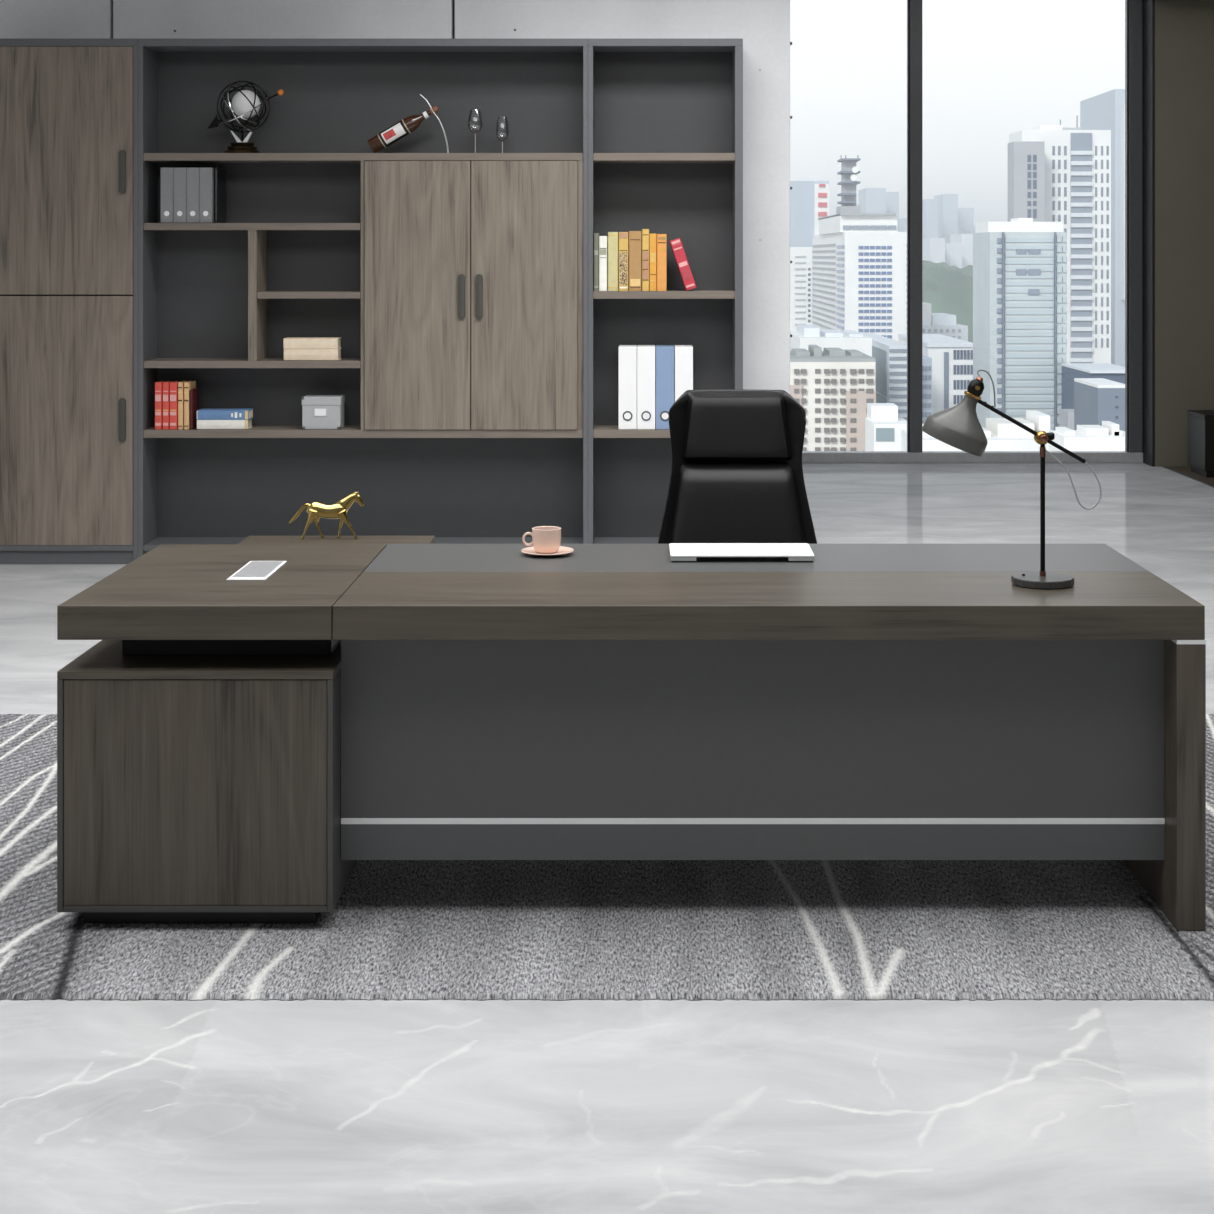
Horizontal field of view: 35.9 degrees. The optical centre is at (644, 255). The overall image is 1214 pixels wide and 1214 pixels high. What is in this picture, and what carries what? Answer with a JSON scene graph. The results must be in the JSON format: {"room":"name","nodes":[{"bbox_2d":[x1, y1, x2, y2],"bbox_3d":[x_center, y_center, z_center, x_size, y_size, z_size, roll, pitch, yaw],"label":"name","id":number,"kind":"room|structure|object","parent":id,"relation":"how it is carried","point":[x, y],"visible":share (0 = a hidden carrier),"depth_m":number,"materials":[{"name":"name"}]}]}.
{"room":"office","nodes":[
{"label":"office","id":0,"kind":"room"},
{"bbox_2d":[453,0,454,38],"bbox_3d":[-2.119,-0.333,9.911,5.762,3.798,0.098,0,0,0],"label":"wall","id":1,"kind":"structure","parent":0,"point":[453,0],"depth_m":9.86,"materials":[{"name":"grey paint"}]},
{"bbox_2d":[0,0,112,38],"bbox_3d":[-3.684,-0.333,9.830,1.777,3.798,0.060,0,0,0],"label":"wall panel","id":2,"kind":"object","parent":1,"relation":"attached to","point":[19,19],"depth_m":9.80,"materials":[{"name":"paint"}]},
{"bbox_2d":[113,0,452,38],"bbox_3d":[-1.895,-0.333,9.830,1.770,3.798,0.060,0,0,0],"label":"wall panel","id":3,"kind":"object","parent":1,"relation":"attached to","point":[132,19],"visible":0.07,"depth_m":9.80,"materials":[{"name":"paint"}]},
{"bbox_2d":[455,0,789,393],"bbox_3d":[-0.118,-0.333,9.830,1.754,3.798,0.060,0,0,0],"label":"wall panel","id":4,"kind":"object","parent":1,"relation":"attached to","point":[763,26],"visible":0.17,"depth_m":9.80,"materials":[{"name":"paint"}]},
{"bbox_2d":[0,463,1213,1213],"bbox_3d":[-0.580,1.566,6.200,8.840,0.001,16.400,0,0,0],"label":"floor","id":5,"kind":"structure","parent":0,"point":[115,1106],"depth_m":3.54,"materials":[{"name":"grey stone"}]},
{"bbox_2d":[0,39,137,563],"bbox_3d":[-2.954,0.232,9.641,0.769,2.667,0.310,0,0,0],"label":"tall cabinet","id":6,"kind":"object","parent":5,"relation":"on","point":[69,107],"visible":0.77,"depth_m":9.50,"materials":[{"name":"brown wood"}]},
{"bbox_2d":[138,39,587,557],"bbox_3d":[-1.429,0.232,9.641,2.279,2.667,0.310,0,0,0],"label":"shelving unit","id":7,"kind":"object","parent":5,"relation":"on","point":[453,285],"visible":0.85,"depth_m":9.78,"materials":[{"name":"grey wood"}]},
{"bbox_2d":[155,380,168,429],"bbox_3d":[-2.474,0.762,9.599,0.035,0.239,0.151,0,0,0],"label":"book","id":8,"kind":"object","parent":7,"relation":"on","point":[158,385],"visible":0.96,"depth_m":9.52,"materials":[{"name":"paper"}]},
{"bbox_2d":[160,168,172,222],"bbox_3d":[-2.429,-0.309,9.640,0.065,0.281,0.237,0,0,0],"label":"binder","id":9,"kind":"object","parent":7,"relation":"on","point":[166,174],"visible":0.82,"depth_m":9.52,"materials":[{"name":"grey plastic"}]},
{"bbox_2d":[163,380,175,429],"bbox_3d":[-2.436,0.762,9.599,0.032,0.239,0.151,0,0,0],"label":"book","id":10,"kind":"object","parent":7,"relation":"on","point":[166,385],"visible":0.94,"depth_m":9.52,"materials":[{"name":"paper"}]},
{"bbox_2d":[170,380,183,429],"bbox_3d":[-2.397,0.762,9.599,0.038,0.239,0.151,0,0,0],"label":"book","id":11,"kind":"object","parent":7,"relation":"on","point":[173,385],"visible":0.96,"depth_m":9.52,"materials":[{"name":"paper"}]},
{"bbox_2d":[173,168,185,222],"bbox_3d":[-2.364,-0.309,9.640,0.065,0.281,0.237,0,0,0],"label":"binder","id":12,"kind":"object","parent":7,"relation":"on","point":[179,174],"visible":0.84,"depth_m":9.52,"materials":[{"name":"grey plastic"}]},
{"bbox_2d":[178,380,189,429],"bbox_3d":[-2.361,0.762,9.599,0.025,0.239,0.151,0,0,0],"label":"book","id":13,"kind":"object","parent":7,"relation":"on","point":[180,384],"visible":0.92,"depth_m":9.52,"materials":[{"name":"paper"}]},
{"bbox_2d":[184,380,195,429],"bbox_3d":[-2.330,0.762,9.599,0.026,0.239,0.151,0,0,0],"label":"book","id":14,"kind":"object","parent":7,"relation":"on","point":[188,385],"visible":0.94,"depth_m":9.52,"materials":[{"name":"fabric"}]},
{"bbox_2d":[186,168,198,222],"bbox_3d":[-2.297,-0.309,9.640,0.065,0.281,0.237,0,0,0],"label":"binder","id":15,"kind":"object","parent":7,"relation":"on","point":[192,174],"visible":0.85,"depth_m":9.52,"materials":[{"name":"grey plastic"}]},
{"bbox_2d":[190,388,198,429],"bbox_3d":[-2.306,0.781,9.594,0.014,0.201,0.140,0,0,0],"label":"book","id":16,"kind":"object","parent":7,"relation":"on","point":[194,393],"visible":0.94,"depth_m":9.57,"materials":[{"name":"red paper"}]},
{"bbox_2d":[199,168,214,222],"bbox_3d":[-2.232,-0.309,9.640,0.065,0.281,0.237,0,0,0],"label":"binder","id":17,"kind":"object","parent":7,"relation":"on","point":[206,175],"visible":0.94,"depth_m":9.52,"materials":[{"name":"grey plastic"}]},
{"bbox_2d":[215,167,225,222],"bbox_3d":[-2.184,-0.310,9.649,0.012,0.283,0.203,0,0,0],"label":"folder","id":18,"kind":"object","parent":7,"relation":"on","point":[220,173],"visible":0.88,"depth_m":9.62,"materials":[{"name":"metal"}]},
{"bbox_2d":[197,419,251,428],"bbox_3d":[-2.150,0.858,9.592,0.258,0.048,0.121,0,0,0],"label":"book","id":19,"kind":"object","parent":7,"relation":"on","point":[201,424],"visible":0.94,"depth_m":9.53,"materials":[{"name":"white paper"}]},
{"bbox_2d":[197,408,253,419],"bbox_3d":[-2.147,0.809,9.592,0.264,0.048,0.121,0,0,0],"label":"book","id":20,"kind":"object","parent":19,"relation":"on","point":[204,413],"visible":1,"depth_m":9.53,"materials":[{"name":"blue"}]},
{"bbox_2d":[207,81,283,152],"bbox_3d":[-2.052,-0.712,9.627,0.318,0.378,0.259,0,0,37],"label":"armillary sphere","id":21,"kind":"object","parent":7,"relation":"on","point":[245,103],"visible":0.98,"depth_m":9.59,"materials":[{"name":"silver metal"}]},
{"bbox_2d":[284,348,341,359],"bbox_3d":[-1.699,0.502,9.592,0.276,0.058,0.120,0,0,0],"label":"book","id":22,"kind":"object","parent":7,"relation":"on","point":[289,354],"visible":0.92,"depth_m":9.53,"materials":[{"name":"beige paper"}]},
{"bbox_2d":[283,337,340,348],"bbox_3d":[-1.700,0.446,9.592,0.275,0.054,0.120,0,0,0],"label":"book","id":23,"kind":"object","parent":22,"relation":"on","point":[290,342],"visible":1,"depth_m":9.53,"materials":[{"name":"beige paper"}]},
{"bbox_2d":[301,395,344,428],"bbox_3d":[-1.647,0.799,9.599,0.200,0.165,0.142,0,0,0],"label":"storage box","id":24,"kind":"object","parent":7,"relation":"on","point":[318,411],"visible":1,"depth_m":9.53,"materials":[{"name":"grey cardboard"}]},
{"bbox_2d":[420,94,448,152],"bbox_3d":[-1.073,-0.677,9.630,0.166,0.308,0.065,0,0,0],"label":"holder","id":25,"kind":"object","parent":7,"relation":"on","point":[425,114],"visible":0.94,"depth_m":9.61,"materials":[{"name":"silver metal"}]},
{"bbox_2d":[368,106,438,152],"bbox_3d":[-1.242,-0.649,9.629,0.367,0.246,0.084,0,0,0],"label":"wine bottle","id":26,"kind":"object","parent":25,"relation":"in","point":[409,124],"visible":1,"depth_m":9.60,"materials":[{"name":"brown glass"}]},
{"bbox_2d":[383,129,395,139],"bbox_3d":[-1.308,-0.621,9.591,0.070,0.062,0.007,0,0,0],"label":"print","id":27,"kind":"object","parent":26,"relation":"attached to","point":[388,134],"depth_m":9.59},
{"bbox_2d":[468,109,482,152],"bbox_3d":[-0.872,-0.637,9.630,0.076,0.228,0.076,0,0,0],"label":"wine glass","id":28,"kind":"object","parent":7,"relation":"on","point":[470,113],"visible":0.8,"depth_m":9.62,"materials":[{"name":"clear glass"}]},
{"bbox_2d":[468,109,482,133],"bbox_3d":[-0.872,-0.689,9.630,0.076,0.123,0.076,0,0,0],"label":"bowl","id":29,"kind":"object","parent":28,"relation":"on","point":[480,116],"depth_m":9.61,"materials":[{"name":"clear glass"}]},
{"bbox_2d":[496,116,508,152],"bbox_3d":[-0.734,-0.621,9.650,0.067,0.194,0.067,0,0,0],"label":"wine glass","id":30,"kind":"object","parent":7,"relation":"on","point":[497,125],"visible":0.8,"depth_m":9.64,"materials":[{"name":"clear glass"}]},
{"bbox_2d":[0,714,1213,999],"bbox_3d":[-0.052,1.560,5.156,5.296,0.009,2.429,0,0,0],"label":"rug","id":31,"kind":"object","parent":5,"relation":"on","point":[397,929],"visible":0.33,"depth_m":4.32,"materials":[{"name":"grey carpet"}]},
{"bbox_2d":[57,536,434,922],"bbox_3d":[-1.037,1.256,5.370,0.636,0.598,2.100,0,0,0],"label":"base cabinet","id":32,"kind":"object","parent":31,"relation":"on","point":[191,788],"visible":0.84,"depth_m":4.32,"materials":[{"name":"brown wood"}]},
{"bbox_2d":[289,492,363,538],"bbox_3d":[-1.078,0.877,6.341,0.256,0.159,0.055,0,0,0],"label":"horse figurine","id":33,"kind":"object","parent":32,"relation":"on","point":[315,510],"visible":1,"depth_m":6.33,"materials":[{"name":"gold metal"}]},
{"bbox_2d":[57,544,1205,930],"bbox_3d":[-0.031,1.179,4.788,2.648,0.753,0.936,0,0,0],"label":"executive desk","id":34,"kind":"object","parent":31,"relation":"on","point":[499,701],"visible":0.99,"depth_m":4.42,"materials":[{"name":"brown wood"}]},
{"bbox_2d":[521,546,573,556],"bbox_3d":[-0.263,0.799,5.059,0.143,0.012,0.143,0,0,0],"label":"saucer","id":35,"kind":"object","parent":34,"relation":"on","point":[562,550],"visible":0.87,"depth_m":5.05,"materials":[{"name":"pink ceramic"}]},
{"bbox_2d":[522,526,560,553],"bbox_3d":[-0.272,0.766,5.063,0.093,0.065,0.079,0,0,32],"label":"coffee cup","id":36,"kind":"object","parent":35,"relation":"on","point":[545,539],"visible":1,"depth_m":5.03,"materials":[{"name":"pink ceramic"}]},
{"bbox_2d":[669,543,813,561],"bbox_3d":[0.257,0.796,5.037,0.382,0.017,0.213,0,0,0],"label":"laptop","id":37,"kind":"object","parent":34,"relation":"on","point":[679,552],"visible":1,"depth_m":5.02,"materials":[{"name":"white plastic"}]},
{"bbox_2d":[922,370,1101,589],"bbox_3d":[0.900,0.542,4.597,0.444,0.527,0.170,0,0,0],"label":"desk lamp","id":38,"kind":"object","parent":34,"relation":"on","point":[958,426],"visible":1,"depth_m":4.57,"materials":[{"name":"black metal"}]},
{"bbox_2d":[967,376,983,396],"bbox_3d":[0.810,0.319,4.591,0.042,0.050,0.040,0,0,0],"label":"socket","id":39,"kind":"object","parent":38,"relation":"attached to","point":[975,388],"depth_m":4.58,"materials":[{"name":"black metal"}]},
{"bbox_2d":[658,389,816,543],"bbox_3d":[0.287,0.988,5.613,0.603,1.132,0.666,0,0,0],"label":"office chair","id":40,"kind":"object","parent":31,"relation":"on","point":[737,476],"visible":0.55,"depth_m":5.82,"materials":[{"name":"black leather"}]},
{"bbox_2d":[588,39,742,543],"bbox_3d":[0.104,0.232,9.648,0.784,2.667,0.296,0,0,0],"label":"bookshelf","id":41,"kind":"object","parent":5,"relation":"on","point":[665,116],"visible":0.59,"depth_m":9.78,"materials":[{"name":"grey wood"}]},
{"bbox_2d":[594,233,598,290],"bbox_3d":[-0.248,0.030,9.604,0.025,0.294,0.161,0,0,0],"label":"book","id":42,"kind":"object","parent":41,"relation":"on","point":[596,235],"visible":0.98,"depth_m":9.52,"materials":[{"name":"grey paper"}]},
{"bbox_2d":[599,236,607,290],"bbox_3d":[-0.213,0.038,9.609,0.040,0.279,0.171,0,0,0],"label":"book","id":43,"kind":"object","parent":41,"relation":"on","point":[603,240],"visible":1,"depth_m":9.52,"materials":[{"name":"white paper"}]},
{"bbox_2d":[608,232,618,290],"bbox_3d":[-0.163,0.028,9.614,0.052,0.299,0.181,0,0,0],"label":"book","id":44,"kind":"object","parent":41,"relation":"on","point":[613,237],"visible":1,"depth_m":9.52,"materials":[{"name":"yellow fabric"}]},
{"bbox_2d":[619,232,628,290],"bbox_3d":[-0.109,0.028,9.609,0.049,0.299,0.171,0,0,0],"label":"book","id":45,"kind":"object","parent":41,"relation":"on","point":[623,236],"visible":1,"depth_m":9.52,"materials":[{"name":"paper"}]},
{"bbox_2d":[618,345,636,428],"bbox_3d":[-0.089,0.672,9.640,0.092,0.419,0.239,0,0,0],"label":"binder","id":46,"kind":"object","parent":41,"relation":"on","point":[627,354],"visible":1,"depth_m":9.52,"materials":[{"name":"plastic"}]},
{"bbox_2d":[629,231,641,290],"bbox_3d":[-0.050,0.025,9.614,0.064,0.304,0.181,0,0,0],"label":"book","id":47,"kind":"object","parent":41,"relation":"on","point":[635,237],"visible":1,"depth_m":9.52,"materials":[{"name":"paper"}]},
{"bbox_2d":[642,229,648,290],"bbox_3d":[0.003,0.020,9.609,0.035,0.314,0.171,0,0,0],"label":"book","id":48,"kind":"object","parent":41,"relation":"on","point":[645,232],"visible":0.99,"depth_m":9.52,"materials":[{"name":"paper"}]},
{"bbox_2d":[637,345,654,428],"bbox_3d":[0.006,0.672,9.640,0.092,0.419,0.239,0,0,0],"label":"binder","id":49,"kind":"object","parent":41,"relation":"on","point":[645,353],"visible":1,"depth_m":9.52,"materials":[{"name":"plastic"}]},
{"bbox_2d":[649,234,655,290],"bbox_3d":[0.041,0.032,9.609,0.035,0.292,0.171,0,0,0],"label":"book","id":50,"kind":"object","parent":41,"relation":"on","point":[652,237],"visible":1,"depth_m":9.52,"materials":[{"name":"paper"}]},
{"bbox_2d":[657,234,666,290],"bbox_3d":[0.085,0.033,9.609,0.050,0.289,0.171,0,0,0],"label":"book","id":51,"kind":"object","parent":41,"relation":"on","point":[661,238],"visible":1,"depth_m":9.52,"materials":[{"name":"orange paper"}]},
{"bbox_2d":[656,345,673,428],"bbox_3d":[0.102,0.672,9.640,0.093,0.419,0.239,0,0,0],"label":"binder","id":52,"kind":"object","parent":41,"relation":"on","point":[664,353],"visible":0.91,"depth_m":9.52,"materials":[{"name":"plastic"}]},
{"bbox_2d":[669,238,695,290],"bbox_3d":[0.194,0.042,9.604,0.136,0.270,0.161,0,0,0],"label":"book","id":53,"kind":"object","parent":41,"relation":"on","point":[676,244],"visible":1,"depth_m":9.52,"materials":[{"name":"red paper"}]},
{"bbox_2d":[674,345,692,402],"bbox_3d":[0.198,0.672,9.640,0.092,0.419,0.239,0,0,0],"label":"binder","id":54,"kind":"object","parent":41,"relation":"on","point":[683,354],"visible":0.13,"depth_m":9.52,"materials":[{"name":"plastic"}]},
{"bbox_2d":[1155,1,1213,466],"bbox_3d":[4.996,-0.308,14.220,2.408,3.848,0.560,0,0,0],"label":"wall","id":55,"kind":"structure","parent":0,"point":[1184,30],"depth_m":13.94,"materials":[{"name":"brown paint"}]},
{"bbox_2d":[802,0,1142,462],"bbox_3d":[-0.590,-0.333,14.240,8.720,3.796,0.120,0,0,0],"label":"window","id":56,"kind":"structure","parent":55,"relation":"in","point":[1133,453],"depth_m":14.20,"materials":[{"name":"metal"}]},
{"bbox_2d":[1142,0,1154,466],"bbox_3d":[3.780,-0.333,14.219,0.018,3.797,0.562,0,0,0],"label":"window reveal","id":57,"kind":"structure","parent":55,"relation":"in","point":[1148,6],"depth_m":14.04,"materials":[{"name":"metal"}]},
{"bbox_2d":[1155,0,1213,0],"bbox_3d":[4.996,-2.063,13.789,2.408,0.334,0.298,0,0,0],"label":"trim","id":58,"kind":"structure","parent":55,"relation":"attached to","point":[1155,0],"depth_m":13.91,"materials":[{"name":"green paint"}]},
{"bbox_2d":[1161,466,1213,487],"bbox_3d":[3.855,1.574,6.100,0.030,0.024,16.200,0,0,0],"label":"trim","id":59,"kind":"structure","parent":55,"relation":"attached to","point":[1166,467],"depth_m":13.28,"materials":[{"name":"grey metal"}]},
{"bbox_2d":[1167,466,1213,484],"bbox_3d":[5.035,1.575,6.200,2.330,0.022,16.400,0,0,0],"label":"floor","id":60,"kind":"structure","parent":0,"point":[1186,470],"depth_m":13.48,"materials":[{"name":"brown wood"}]},
{"bbox_2d":[1187,410,1213,477],"bbox_3d":[4.492,1.341,13.410,1.110,0.444,0.430,0,0,0],"label":"base cabinet","id":61,"kind":"object","parent":60,"relation":"on","point":[1200,422],"visible":1,"depth_m":13.31,"materials":[{"name":"black paint"}]},
{"label":"outside","id":62,"kind":"structure","parent":0,"visible":0},
{"bbox_3d":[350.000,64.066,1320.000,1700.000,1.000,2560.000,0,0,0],"label":"ground","id":63,"kind":"structure","parent":62,"visible":0},
{"bbox_2d":[790,247,811,330],"bbox_3d":[29.797,30.890,377.440,6.315,65.332,15.120,0,0,0],"label":"office block","id":64,"kind":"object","parent":63,"relation":"on","point":[801,257],"visible":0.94,"depth_m":370.01,"materials":[{"name":"white concrete"}]},
{"bbox_2d":[790,180,828,324],"bbox_3d":[37.267,22.949,449.650,9.861,81.215,40.700,0,0,0],"label":"office tower","id":65,"kind":"structure","parent":63,"relation":"on","point":[809,199],"depth_m":429.95,"materials":[{"name":"grey concrete"}]},
{"bbox_2d":[790,325,871,356],"bbox_3d":[22.920,36.158,236.000,8.640,54.796,22.000,0,0,0],"label":"block","id":66,"kind":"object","parent":63,"relation":"on","point":[805,335],"visible":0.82,"depth_m":225.03,"materials":[{"name":"white concrete"}]},
{"bbox_2d":[790,345,875,450],"bbox_3d":[16.569,36.039,176.840,8.659,55.033,14.320,0,0,0],"label":"apartment block","id":67,"kind":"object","parent":63,"relation":"on","point":[834,387],"visible":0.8,"depth_m":169.98,"materials":[{"name":"beige concrete"}]},
{"bbox_2d":[812,213,906,340],"bbox_3d":[37.280,28.338,328.750,11.520,70.436,58.500,0,0,0],"label":"office tower","id":68,"kind":"structure","parent":63,"relation":"on","point":[859,262],"depth_m":300.01,"materials":[{"name":"concrete"}]},
{"bbox_2d":[836,155,860,213],"bbox_3d":[34.237,-11.923,314.925,3.411,9.934,8.150,0,0,0],"label":"radio mast","id":69,"kind":"object","parent":68,"relation":"on","point":[848,172],"visible":1,"depth_m":313.03,"materials":[{"name":"metal"}]},
{"bbox_2d":[859,188,885,212],"bbox_3d":[105.582,16.238,872.000,9.141,94.637,30.000,0,0,0],"label":"tower","id":70,"kind":"structure","parent":63,"relation":"on","point":[871,200],"depth_m":856.95,"materials":[{"name":"grey concrete"}]},
{"bbox_2d":[862,333,906,420],"bbox_3d":[31.963,37.418,254.925,3.003,52.276,40.150,0,0,0],"label":"glass block","id":71,"kind":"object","parent":63,"relation":"on","point":[890,355],"visible":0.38,"depth_m":235.02,"materials":[{"name":"grey glass"}]},
{"bbox_2d":[865,403,906,450],"bbox_3d":[19.840,37.898,152.950,3.040,51.316,6.100,0,0,0],"label":"block","id":72,"kind":"object","parent":63,"relation":"on","point":[883,427],"visible":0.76,"depth_m":151.33,"materials":[{"name":"white concrete"}]},
{"bbox_2d":[886,192,898,231],"bbox_3d":[116.578,16.520,909.000,9.059,94.071,30.000,0,0,0],"label":"tower","id":73,"kind":"structure","parent":63,"relation":"on","point":[892,198],"depth_m":893.92,"materials":[{"name":"grey concrete"}]},
{"bbox_2d":[899,218,906,231],"bbox_3d":[155.664,20.844,1094.000,12.085,85.424,30.000,0,0,0],"label":"tower","id":74,"kind":"structure","parent":63,"relation":"on","point":[902,222],"depth_m":1085.14,"materials":[{"name":"grey concrete"}]},
{"bbox_2d":[922,355,931,423],"bbox_3d":[35.712,38.306,249.940,2.048,50.500,20.120,0,0,0],"label":"block","id":75,"kind":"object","parent":63,"relation":"on","point":[926,361],"visible":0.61,"depth_m":240.01,"materials":[{"name":"grey concrete"}]},
{"bbox_2d":[922,199,937,237],"bbox_3d":[142.009,17.627,946.000,6.952,91.858,30.000,0,0,0],"label":"tower","id":76,"kind":"structure","parent":63,"relation":"on","point":[929,206],"depth_m":930.89,"materials":[{"name":"grey concrete"}]},
{"bbox_2d":[922,238,944,262],"bbox_3d":[96.720,28.802,632.500,4.960,69.508,25.000,0,0,0],"label":"tower","id":77,"kind":"structure","parent":63,"relation":"on","point":[933,249],"depth_m":619.96,"materials":[{"name":"grey concrete"}]},
{"bbox_2d":[898,334,972,413],"bbox_3d":[42.363,37.810,274.850,6.517,51.492,30.300,0,0,0],"label":"office block","id":78,"kind":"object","parent":63,"relation":"on","point":[952,358],"visible":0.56,"depth_m":260.02,"materials":[{"name":"concrete"}]},
{"bbox_2d":[922,302,967,340],"bbox_3d":[52.272,36.002,342.440,9.152,55.108,25.120,0,0,0],"label":"block","id":79,"kind":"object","parent":63,"relation":"on","point":[932,323],"visible":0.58,"depth_m":332.41,"materials":[{"name":"white concrete"}]},
{"bbox_2d":[934,194,957,242],"bbox_3d":[157.719,15.774,983.000,7.744,95.565,30.000,0,0,0],"label":"tower","id":80,"kind":"structure","parent":63,"relation":"on","point":[947,203],"depth_m":967.97,"materials":[{"name":"grey concrete"}]},
{"bbox_2d":[922,260,972,342],"bbox_3d":[87.467,30.928,510.000,57.067,65.276,180.000,0,0,0],"label":"hill","id":81,"kind":"structure","parent":63,"relation":"on","point":[948,289],"depth_m":501.69,"materials":[{"name":"green plant"}]},
{"bbox_2d":[945,243,961,268],"bbox_3d":[105.472,29.559,652.500,5.461,67.993,25.000,0,0,0],"label":"tower","id":82,"kind":"structure","parent":63,"relation":"on","point":[953,251],"depth_m":639.95,"materials":[{"name":"grey concrete"}]},
{"bbox_2d":[950,234,972,267],"bbox_3d":[114.048,27.906,672.500,4.928,71.300,25.000,0,0,0],"label":"tower","id":83,"kind":"structure","parent":63,"relation":"on","point":[966,240],"depth_m":659.94,"materials":[{"name":"grey concrete"}]},
{"bbox_2d":[958,208,973,233],"bbox_3d":[172.056,18.914,1020.000,8.576,89.284,30.000,0,0,0],"label":"tower","id":84,"kind":"structure","parent":63,"relation":"on","point":[965,215],"depth_m":1005.06,"materials":[{"name":"grey concrete"}]},
{"bbox_2d":[901,410,1049,450],"bbox_3d":[25.685,37.826,144.000,10.901,51.460,8.000,0,0,0],"label":"block","id":85,"kind":"object","parent":63,"relation":"on","point":[1001,434],"visible":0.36,"depth_m":141.99,"materials":[{"name":"white concrete"}]},
{"bbox_2d":[973,218,1065,429],"bbox_3d":[44.968,29.519,225.500,8.976,68.073,12.000,0,0,0],"label":"building","id":86,"kind":"structure","parent":63,"relation":"on","point":[1019,265],"depth_m":219.97,"materials":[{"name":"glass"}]},
{"bbox_2d":[1008,115,1110,363],"bbox_3d":[75.117,18.813,342.940,18.768,89.487,18.120,0,0,0],"label":"residential tower","id":87,"kind":"structure","parent":63,"relation":"on","point":[1056,173],"depth_m":339.87,"materials":[{"name":"concrete"}]},
{"bbox_2d":[1060,409,1073,429],"bbox_3d":[46.293,40.098,201.850,2.347,46.916,4.300,0,0,0],"label":"block","id":88,"kind":"object","parent":63,"relation":"on","point":[1066,415],"visible":0.05,"depth_m":200.73,"materials":[{"name":"grey concrete"}]},
{"bbox_2d":[1048,421,1124,450],"bbox_3d":[31.685,37.671,132.500,5.269,51.769,5.000,0,0,0],"label":"block","id":89,"kind":"object","parent":63,"relation":"on","point":[1108,436],"visible":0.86,"depth_m":130.36,"materials":[{"name":"white concrete"}]},
{"bbox_2d":[1061,363,1124,408],"bbox_3d":[51.359,38.037,211.800,5.521,51.037,14.400,0,0,0],"label":"office block","id":90,"kind":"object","parent":63,"relation":"on","point":[1116,373],"visible":0.16,"depth_m":212.43,"materials":[{"name":"grey concrete"}]},
{"bbox_2d":[1074,378,1124,430],"bbox_3d":[44.952,37.970,184.940,2.928,51.172,10.120,0,0,0],"label":"office block","id":91,"kind":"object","parent":63,"relation":"on","point":[1096,400],"visible":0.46,"depth_m":180.68,"materials":[{"name":"concrete"}]},
{"bbox_2d":[1080,89,1124,366],"bbox_3d":[128.133,9.511,518.500,5.600,108.089,43.000,0,0,0],"label":"office tower","id":92,"kind":"structure","parent":63,"relation":"on","point":[1104,111],"depth_m":499.98,"materials":[{"name":"grey concrete"}]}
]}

